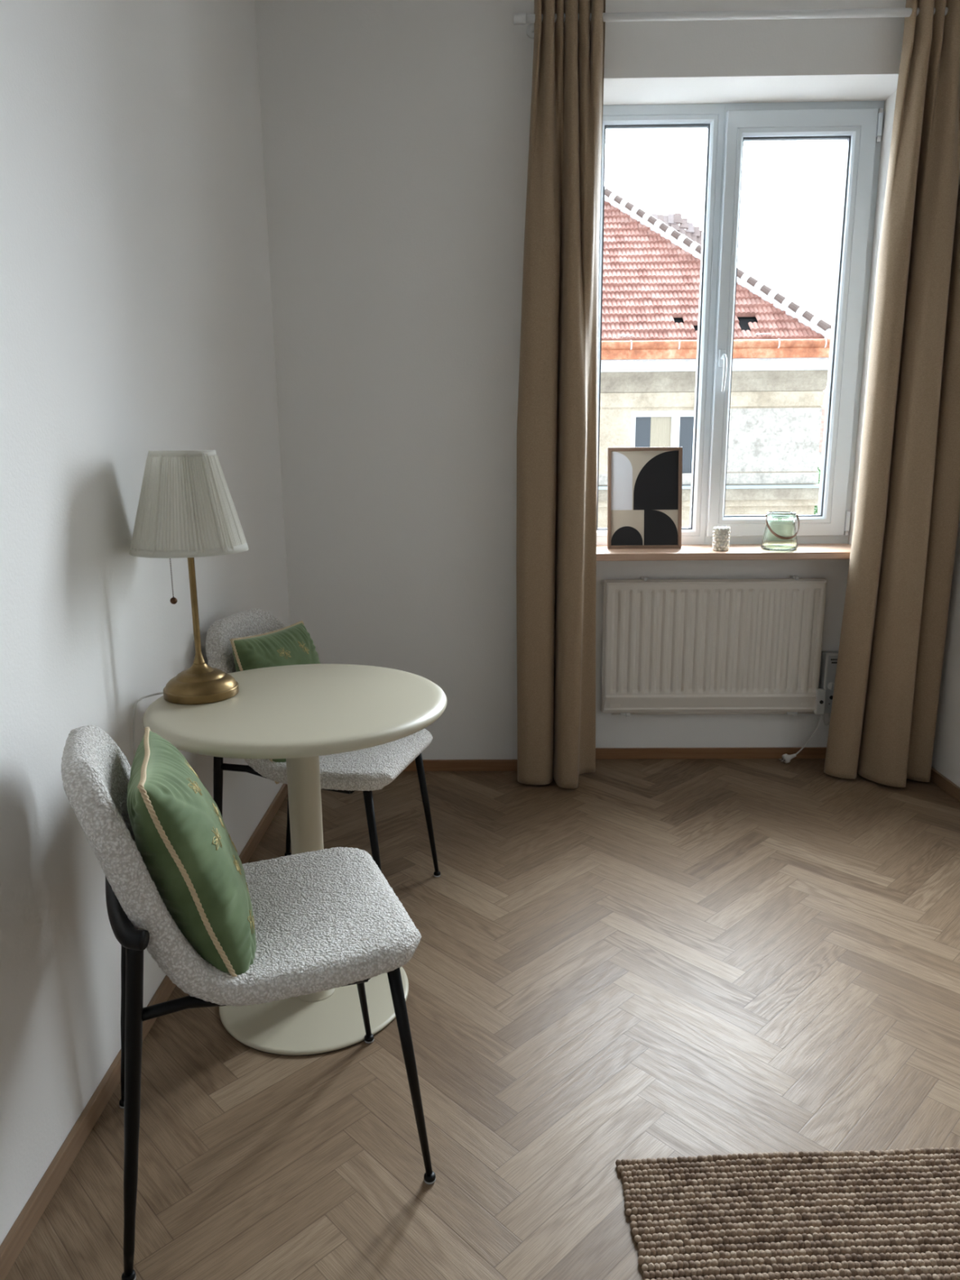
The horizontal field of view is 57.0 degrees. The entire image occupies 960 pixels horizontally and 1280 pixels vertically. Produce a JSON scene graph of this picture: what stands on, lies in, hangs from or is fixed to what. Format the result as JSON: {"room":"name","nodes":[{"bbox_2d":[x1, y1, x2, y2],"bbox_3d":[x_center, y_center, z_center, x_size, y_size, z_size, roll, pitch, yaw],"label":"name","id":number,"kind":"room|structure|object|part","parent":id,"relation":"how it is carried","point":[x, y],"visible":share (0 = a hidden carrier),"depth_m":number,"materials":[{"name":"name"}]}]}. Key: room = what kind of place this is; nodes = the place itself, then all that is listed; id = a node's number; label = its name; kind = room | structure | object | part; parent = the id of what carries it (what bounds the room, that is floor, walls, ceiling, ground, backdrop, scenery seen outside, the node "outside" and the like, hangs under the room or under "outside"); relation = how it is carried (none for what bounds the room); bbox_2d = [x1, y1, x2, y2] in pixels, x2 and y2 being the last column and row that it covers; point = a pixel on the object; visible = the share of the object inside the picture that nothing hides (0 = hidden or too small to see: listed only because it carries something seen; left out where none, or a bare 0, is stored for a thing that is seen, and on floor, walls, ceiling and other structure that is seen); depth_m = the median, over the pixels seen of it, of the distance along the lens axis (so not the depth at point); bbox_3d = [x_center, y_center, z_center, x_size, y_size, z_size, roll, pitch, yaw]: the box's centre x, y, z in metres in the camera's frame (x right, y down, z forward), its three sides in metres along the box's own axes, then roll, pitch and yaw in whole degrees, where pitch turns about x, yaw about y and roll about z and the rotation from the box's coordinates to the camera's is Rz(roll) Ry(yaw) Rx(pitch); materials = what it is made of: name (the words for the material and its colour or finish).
{"room":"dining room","nodes":[
{"label":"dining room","id":0,"kind":"room"},
{"bbox_2d":[0,0,289,1245],"bbox_3d":[-0.892,-0.437,1.391,0.200,2.900,4.980,0,13,1],"label":"wall","id":1,"kind":"structure","parent":0,"point":[136,313],"depth_m":1.82,"materials":[{"name":"white paint"}]},
{"bbox_2d":[0,783,288,1279],"bbox_3d":[-0.776,1.008,1.462,0.013,0.047,4.490,0,13,1],"label":"baseboard","id":2,"kind":"structure","parent":1,"relation":"attached to","point":[29,1216],"depth_m":1.68,"materials":[{"name":"brown wood"}]},
{"bbox_2d":[4,758,959,1279],"bbox_3d":[0.491,1.009,1.513,2.566,0.001,4.645,0,13,1],"label":"floor","id":3,"kind":"structure","parent":0,"point":[644,958],"depth_m":1.98,"materials":[{"name":"brown wood"}]},
{"bbox_2d":[61,724,435,1279],"bbox_3d":[-0.419,0.558,1.622,0.551,0.848,0.492,-6,14,-22],"label":"dining chair","id":4,"kind":"object","parent":3,"relation":"on","point":[325,919],"visible":0.85,"depth_m":1.46,"materials":[{"name":"fabric"}]},
{"bbox_3d":[-0.702,0.645,1.765,0.081,0.590,0.025,-8,14,-29],"label":"leg","id":5,"kind":"part","parent":4,"relation":"part of","materials":[{"name":"black metal"}]},
{"bbox_3d":[-0.537,0.733,1.370,0.081,0.590,0.025,-4,13,-14],"label":"leg","id":6,"kind":"part","parent":4,"relation":"part of","materials":[{"name":"black metal"}]},
{"bbox_2d":[126,726,256,977],"bbox_3d":[-0.499,0.373,1.535,0.187,0.404,0.389,-4,13,-17],"label":"throw cushion","id":7,"kind":"object","parent":4,"relation":"on","point":[184,842],"visible":0.94,"depth_m":1.40,"materials":[{"name":"green fabric"}]},
{"bbox_3d":[-0.361,0.571,1.429,0.372,0.062,0.030,-7,14,-26],"label":"rail","id":8,"kind":"part","parent":4,"relation":"part of","materials":[{"name":"black metal"}]},
{"bbox_3d":[-0.275,0.683,1.928,0.023,0.438,0.075,11,17,41],"label":"leg","id":9,"kind":"part","parent":4,"relation":"part of","materials":[{"name":"black metal"}]},
{"bbox_3d":[-0.126,0.761,1.572,0.075,0.438,0.023,0,13,3],"label":"leg","id":10,"kind":"part","parent":4,"relation":"part of","materials":[{"name":"black metal"}]},
{"bbox_2d":[142,663,447,1056],"bbox_3d":[-0.407,0.500,2.091,0.670,0.757,0.670,0,13,1],"label":"bistro table","id":11,"kind":"object","parent":3,"relation":"on","point":[300,714],"visible":0.75,"depth_m":2.00,"materials":[{"name":"beige paint"}]},
{"bbox_2d":[129,449,248,757],"bbox_3d":[-0.645,0.004,2.011,0.259,0.850,0.252,0,13,1],"label":"table lamp","id":12,"kind":"object","parent":11,"relation":"on","point":[186,508],"visible":1,"depth_m":1.87,"materials":[{"name":"gold metal"}]},
{"bbox_3d":[-0.755,0.279,2.026,0.029,0.308,0.113,6,14,28],"label":"lamp cord","id":13,"kind":"part","parent":12,"relation":"part of","materials":[{"name":"white plastic"}]},
{"bbox_3d":[-0.665,-0.178,1.964,0.045,0.167,0.004,-4,13,-15],"label":"pull chain","id":14,"kind":"part","parent":12,"relation":"part of","materials":[{"name":"gold metal"}]},
{"bbox_3d":[-0.645,-0.304,1.942,0.249,0.216,0.249,0,13,1],"label":"lamp shade","id":15,"kind":"part","parent":12,"relation":"part of","materials":[{"name":"white fabric"}]},
{"bbox_3d":[-0.643,-0.118,1.984,0.026,0.350,0.026,0,13,1],"label":"stem","id":16,"kind":"part","parent":12,"relation":"part of","materials":[{"name":"gold metal"}]},
{"bbox_3d":[-0.404,0.862,2.172,0.456,0.008,0.456,0,13,1],"label":"plate","id":17,"kind":"part","parent":11,"relation":"part of","materials":[{"name":"beige paint"}]},
{"bbox_2d":[205,608,440,877],"bbox_3d":[-0.448,0.353,2.541,0.551,0.848,0.492,3,13,16],"label":"dining chair","id":18,"kind":"object","parent":3,"relation":"on","point":[367,770],"visible":0.35,"depth_m":2.37,"materials":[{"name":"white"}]},
{"bbox_3d":[-0.716,0.499,2.419,0.081,0.590,0.025,5,14,23],"label":"leg","id":19,"kind":"part","parent":18,"relation":"part of","materials":[{"name":"black metal"}]},
{"bbox_2d":[229,620,320,783],"bbox_3d":[-0.539,0.162,2.512,0.187,0.404,0.389,4,13,20],"label":"throw cushion","id":20,"kind":"object","parent":18,"relation":"on","point":[291,645],"visible":0.35,"depth_m":2.43,"materials":[{"name":"green fabric"}]},
{"bbox_3d":[-0.520,0.365,2.353,0.372,0.062,0.030,2,13,11],"label":"rail","id":21,"kind":"part","parent":18,"relation":"part of","materials":[{"name":"black metal"}]},
{"bbox_3d":[-0.597,0.406,2.829,0.081,0.590,0.025,1,13,8],"label":"leg","id":22,"kind":"part","parent":18,"relation":"part of","materials":[{"name":"black metal"}]},
{"bbox_3d":[-0.274,0.592,2.335,0.075,0.438,0.023,10,17,40],"label":"leg","id":23,"kind":"part","parent":18,"relation":"part of","materials":[{"name":"black metal"}]},
{"bbox_3d":[-0.167,0.508,2.704,0.075,0.438,0.023,-3,13,-9],"label":"leg","id":24,"kind":"part","parent":18,"relation":"part of","materials":[{"name":"black metal"}]},
{"bbox_2d":[615,1146,959,1279],"bbox_3d":[0.918,1.056,1.260,1.308,0.017,0.863,-1,13,-2],"label":"jute rug","id":25,"kind":"object","parent":3,"relation":"on","point":[874,1215],"visible":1,"depth_m":1.53,"materials":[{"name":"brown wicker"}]},
{"bbox_2d":[254,0,906,759],"bbox_3d":[0.512,-0.932,3.545,2.546,2.900,0.520,0,13,1],"label":"wall","id":26,"kind":"structure","parent":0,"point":[396,133],"depth_m":3.27,"materials":[{"name":"white paint"}]},
{"bbox_2d":[402,759,517,771],"bbox_3d":[-0.167,0.515,3.637,1.143,0.047,0.013,0,13,1],"label":"baseboard","id":27,"kind":"structure","parent":26,"relation":"attached to","point":[440,765],"depth_m":3.63,"materials":[{"name":"brown wood"}]},
{"bbox_2d":[607,447,682,548],"bbox_3d":[0.660,-0.569,3.551,0.296,0.400,0.071,0,13,1],"label":"framed print","id":28,"kind":"object","parent":26,"relation":"on","point":[645,484],"visible":1,"depth_m":3.55,"materials":[{"name":"black paper"}]},
{"bbox_2d":[595,746,826,759],"bbox_3d":[0.969,0.480,3.751,1.126,0.047,0.013,0,13,1],"label":"baseboard","id":29,"kind":"structure","parent":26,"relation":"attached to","point":[806,752],"depth_m":3.74,"materials":[{"name":"brown wood"}]},
{"bbox_2d":[600,575,838,763],"bbox_3d":[0.990,0.128,3.635,0.974,0.784,0.085,0,13,1],"label":"radiator","id":30,"kind":"object","parent":26,"relation":"attached to","point":[670,646],"visible":0.98,"depth_m":3.60,"materials":[{"name":"white metal"}]},
{"bbox_3d":[0.557,0.262,3.660,0.042,0.036,0.005,0,13,1],"label":"plate","id":31,"kind":"part","parent":30,"relation":"part of","materials":[{"name":"white metal"}]},
{"bbox_3d":[0.969,0.304,3.688,0.840,0.012,0.012,0,13,1],"label":"rail","id":32,"kind":"part","parent":30,"relation":"part of","materials":[{"name":"white metal"}]},
{"bbox_3d":[0.949,0.027,3.625,0.892,0.558,0.028,0,13,1],"label":"panel","id":33,"kind":"part","parent":30,"relation":"part of","materials":[{"name":"white metal"}]},
{"bbox_3d":[0.949,0.030,3.604,0.882,0.546,0.018,0,13,1],"label":"panel","id":34,"kind":"part","parent":30,"relation":"part of","materials":[{"name":"white metal"}]},
{"bbox_3d":[1.342,0.257,3.648,0.044,0.036,0.005,0,13,1],"label":"plate","id":35,"kind":"part","parent":30,"relation":"part of","materials":[{"name":"white metal"}]},
{"bbox_2d":[711,525,730,551],"bbox_3d":[0.945,-0.400,3.466,0.068,0.099,0.068,0,13,1],"label":"candle","id":36,"kind":"object","parent":26,"relation":"on","point":[721,538],"visible":1,"depth_m":3.44,"materials":[{"name":"white wax"}]},
{"bbox_2d":[513,7,947,38],"bbox_3d":[0.935,-2.091,2.986,1.642,0.044,0.110,0,13,1],"label":"curtain rod","id":37,"kind":"object","parent":26,"relation":"attached to","point":[518,18],"visible":0.81,"depth_m":2.94,"materials":[{"name":"white paint"}]},
{"bbox_2d":[515,0,605,789],"bbox_3d":[0.295,-0.796,3.195,0.333,2.768,0.198,0,13,1],"label":"curtain","id":38,"kind":"object","parent":37,"relation":"hanging from","point":[557,422],"visible":1,"depth_m":3.15,"materials":[{"name":"fabric"}]},
{"bbox_2d":[823,0,959,787],"bbox_3d":[1.560,-0.808,3.198,0.396,2.768,0.193,3,13,14],"label":"curtain","id":39,"kind":"object","parent":37,"relation":"hanging from","point":[883,716],"visible":1,"depth_m":3.19,"materials":[{"name":"fabric"}]},
{"bbox_2d":[596,101,884,545],"bbox_3d":[0.956,-1.204,3.496,1.126,1.658,0.155,0,13,1],"label":"window","id":40,"kind":"structure","parent":26,"relation":"attached to","point":[727,126],"depth_m":3.45,"materials":[{"name":"white plastic"}]},
{"bbox_3d":[0.661,-1.211,3.539,0.535,1.658,0.075,0,13,1],"label":"frame","id":41,"kind":"part","parent":40,"relation":"part of","materials":[{"name":"white plastic"}]},
{"bbox_3d":[0.957,-1.113,3.494,0.026,0.068,0.009,0,13,1],"label":"handle","id":42,"kind":"part","parent":40,"relation":"part of","materials":[{"name":"white plastic"}]},
{"bbox_3d":[0.957,-1.050,3.479,0.014,0.145,0.055,0,13,1],"label":"lever","id":43,"kind":"part","parent":40,"relation":"part of","materials":[{"name":"white plastic"}]},
{"bbox_3d":[1.213,-1.212,3.512,0.559,1.590,0.077,0,13,1],"label":"sash","id":44,"kind":"part","parent":40,"relation":"part of","materials":[{"name":"white plastic"}]},
{"bbox_3d":[1.224,-1.211,3.518,0.591,1.658,0.050,0,13,1],"label":"frame","id":45,"kind":"part","parent":40,"relation":"part of","materials":[{"name":"white plastic"}]},
{"bbox_2d":[760,511,799,551],"bbox_3d":[1.180,-0.427,3.470,0.139,0.145,0.158,0,13,1],"label":"glass lantern","id":46,"kind":"object","parent":26,"relation":"on","point":[780,534],"visible":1,"depth_m":3.43,"materials":[{"name":"green"}]},
{"bbox_3d":[1.179,-0.438,3.431,0.126,0.090,0.087,0,13,1],"label":"leather handle","id":47,"kind":"part","parent":46,"relation":"part of","materials":[{"name":"brown leather"}]},
{"bbox_2d":[931,516,959,787],"bbox_3d":[1.854,-0.451,1.348,0.200,2.900,4.980,0,13,1],"label":"wall","id":48,"kind":"structure","parent":0,"point":[946,749],"depth_m":3.35,"materials":[{"name":"white paint"}]},
{"bbox_2d":[929,766,959,802],"bbox_3d":[1.756,0.995,1.422,0.013,0.047,4.490,0,13,1],"label":"baseboard","id":49,"kind":"structure","parent":48,"relation":"attached to","point":[953,790],"depth_m":3.38,"materials":[{"name":"brown wood"}]},
{"label":"outside","id":50,"kind":"structure","parent":0,"visible":0},
{"bbox_3d":[10.679,0.904,43.213,100.000,0.200,75.770,0,13,1],"label":"ground","id":51,"kind":"structure","parent":50,"visible":0},
{"bbox_2d":[597,186,831,528],"bbox_3d":[1.029,-3.719,24.185,13.622,17.307,10.296,0,13,1],"label":"building","id":52,"kind":"structure","parent":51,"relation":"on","point":[651,276],"depth_m":19.34,"materials":[{"name":"paint"}]},
{"bbox_2d":[649,417,671,447],"bbox_3d":[3.989,-4.187,19.609,0.450,1.470,0.008,0,13,1],"label":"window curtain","id":53,"kind":"object","parent":52,"relation":"hanging from","point":[660,428],"depth_m":19.52,"materials":[{"name":"beige fabric"}]},
{"bbox_3d":[0.953,-5.752,20.067,13.340,0.415,2.300,0,13,1],"label":"cornice","id":54,"kind":"part","parent":52,"relation":"part of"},
{"bbox_2d":[813,466,821,515],"bbox_3d":[17.071,-4.154,43.891,3.434,9.281,3.433,0,13,1],"label":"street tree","id":55,"kind":"object","parent":51,"relation":"on","point":[815,510],"visible":0.02,"depth_m":42.62,"materials":[{"name":"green plant"}]},
{"bbox_2d":[814,406,825,514],"bbox_3d":[21.306,-8.018,54.266,8.600,12.200,6.800,0,13,1],"label":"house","id":56,"kind":"structure","parent":51,"relation":"on","point":[823,414],"depth_m":51.06,"materials":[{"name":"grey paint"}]}
]}

